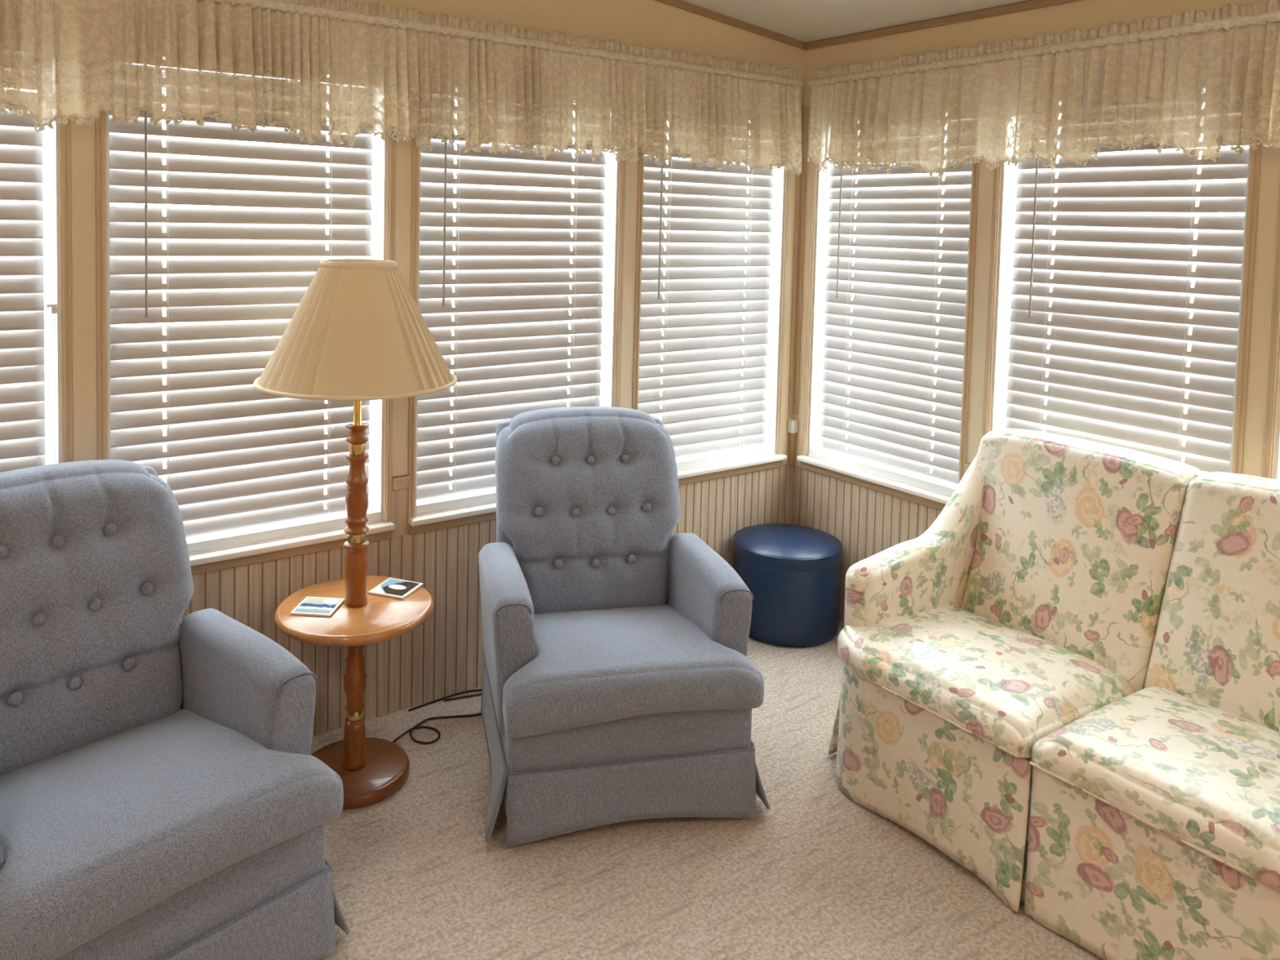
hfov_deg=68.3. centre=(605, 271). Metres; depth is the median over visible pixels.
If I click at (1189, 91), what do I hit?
lace valance
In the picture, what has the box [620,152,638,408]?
trim
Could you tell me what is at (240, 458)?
window blind
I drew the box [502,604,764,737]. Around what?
seat cushion
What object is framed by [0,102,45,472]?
window blind
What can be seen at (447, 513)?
window
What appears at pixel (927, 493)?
window
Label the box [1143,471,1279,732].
cushion
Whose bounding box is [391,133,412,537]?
trim
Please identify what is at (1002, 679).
seat cushion
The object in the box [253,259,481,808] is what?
floor lamp
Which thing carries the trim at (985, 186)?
attached to the wall at (866, 522)
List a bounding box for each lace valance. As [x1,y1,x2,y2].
[0,0,802,175]
[806,0,1279,176]
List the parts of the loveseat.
skirt panel, arm, skirt panel, skirt panel, frame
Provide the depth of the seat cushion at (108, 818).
1.79 m
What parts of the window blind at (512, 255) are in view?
ladder cord, rail, ladder cord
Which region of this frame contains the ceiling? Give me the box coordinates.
[681,0,1031,42]
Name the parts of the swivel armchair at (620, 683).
skirt panel, arm, arm, backrest, skirt panel, arm, arm, skirt panel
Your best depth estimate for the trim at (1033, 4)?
3.33 m
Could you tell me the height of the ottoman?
0.357 m
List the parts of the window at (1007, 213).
sash frame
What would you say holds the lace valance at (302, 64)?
attached to the wall at (442, 657)
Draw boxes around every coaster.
[290,596,345,617]
[368,577,422,599]
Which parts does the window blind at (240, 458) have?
ladder cord, rail, ladder cord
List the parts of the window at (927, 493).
sill, sash frame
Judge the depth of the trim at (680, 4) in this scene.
3.62 m
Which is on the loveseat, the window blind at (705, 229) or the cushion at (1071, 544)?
the cushion at (1071, 544)
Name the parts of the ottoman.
lid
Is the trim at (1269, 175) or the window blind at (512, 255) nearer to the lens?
the trim at (1269, 175)
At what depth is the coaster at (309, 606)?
2.55 m
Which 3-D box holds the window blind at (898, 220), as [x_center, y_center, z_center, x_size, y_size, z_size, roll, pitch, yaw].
[1.088,0.077,3.567,0.064,1.403,0.665,-1,4,-35]
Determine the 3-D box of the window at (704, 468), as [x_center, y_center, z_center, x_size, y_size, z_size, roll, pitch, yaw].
[0.400,0.065,3.689,0.779,1.490,0.167,-1,4,-35]
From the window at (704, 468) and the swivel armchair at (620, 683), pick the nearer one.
the swivel armchair at (620, 683)
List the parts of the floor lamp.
foot post, post, trim, lamp shade, post, post, post, brass stem, trim, power cord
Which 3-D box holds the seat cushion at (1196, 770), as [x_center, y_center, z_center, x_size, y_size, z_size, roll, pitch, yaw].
[1.347,1.082,2.018,0.542,0.118,0.630,-1,4,-35]
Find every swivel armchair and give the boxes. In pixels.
[0,459,350,959]
[478,406,770,848]
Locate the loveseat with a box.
[827,427,1279,959]
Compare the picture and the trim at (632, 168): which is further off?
the trim at (632, 168)
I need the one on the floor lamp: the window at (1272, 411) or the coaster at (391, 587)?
the coaster at (391, 587)
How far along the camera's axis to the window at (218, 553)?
2.75 m
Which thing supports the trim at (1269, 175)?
attached to the wall at (866, 522)
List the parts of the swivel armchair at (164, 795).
arm, backrest, arm, skirt panel, arm, skirt panel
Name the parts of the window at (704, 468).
sash frame, sill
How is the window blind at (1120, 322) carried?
attached to the window at (1007, 213)
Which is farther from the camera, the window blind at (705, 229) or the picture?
the window blind at (705, 229)
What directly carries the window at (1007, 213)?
in the wall at (866, 522)
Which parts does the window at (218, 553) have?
sill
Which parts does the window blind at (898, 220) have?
ladder cord, rail, ladder cord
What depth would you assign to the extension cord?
3.06 m
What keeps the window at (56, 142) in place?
in the wall at (442, 657)
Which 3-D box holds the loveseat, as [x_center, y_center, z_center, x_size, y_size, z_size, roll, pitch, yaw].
[1.300,0.997,2.367,0.872,0.932,1.370,-1,4,-35]
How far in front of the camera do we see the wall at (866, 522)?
3.55 m
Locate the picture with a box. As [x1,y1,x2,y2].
[372,578,419,595]
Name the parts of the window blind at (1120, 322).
ladder cord, ladder cord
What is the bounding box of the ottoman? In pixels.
[733,523,842,647]
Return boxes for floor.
[311,619,1103,959]
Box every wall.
[59,0,805,736]
[789,0,1279,622]
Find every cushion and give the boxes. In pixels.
[0,709,343,959]
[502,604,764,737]
[837,605,1135,758]
[960,427,1200,692]
[1031,686,1279,891]
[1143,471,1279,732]
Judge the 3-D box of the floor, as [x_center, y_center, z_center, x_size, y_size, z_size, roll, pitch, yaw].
[0.149,1.571,0.872,4.900,0.100,4.700,-1,4,-35]
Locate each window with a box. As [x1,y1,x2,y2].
[37,117,73,464]
[95,110,395,575]
[407,133,626,534]
[631,146,791,485]
[796,159,979,510]
[982,139,1262,474]
[1262,187,1279,479]
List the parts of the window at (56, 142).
sash frame, casing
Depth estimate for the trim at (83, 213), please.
2.41 m
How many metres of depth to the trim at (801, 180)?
3.90 m
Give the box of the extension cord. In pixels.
[408,688,481,711]
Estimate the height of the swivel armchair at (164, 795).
0.945 m
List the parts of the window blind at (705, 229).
ladder cord, rail, ladder cord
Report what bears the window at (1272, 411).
in the wall at (866, 522)
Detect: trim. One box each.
[71,113,97,461]
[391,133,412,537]
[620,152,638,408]
[654,0,807,50]
[786,106,808,466]
[806,0,1081,49]
[964,155,994,474]
[1241,140,1279,476]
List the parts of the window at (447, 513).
sill, sash frame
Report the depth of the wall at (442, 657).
3.07 m
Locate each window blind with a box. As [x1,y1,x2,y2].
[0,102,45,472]
[109,108,372,542]
[416,133,605,504]
[638,149,773,462]
[818,157,972,488]
[1005,139,1248,472]
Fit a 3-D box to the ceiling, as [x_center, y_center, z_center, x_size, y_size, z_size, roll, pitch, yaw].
[0.208,-1.085,0.716,4.880,0.632,4.680,-1,4,-35]

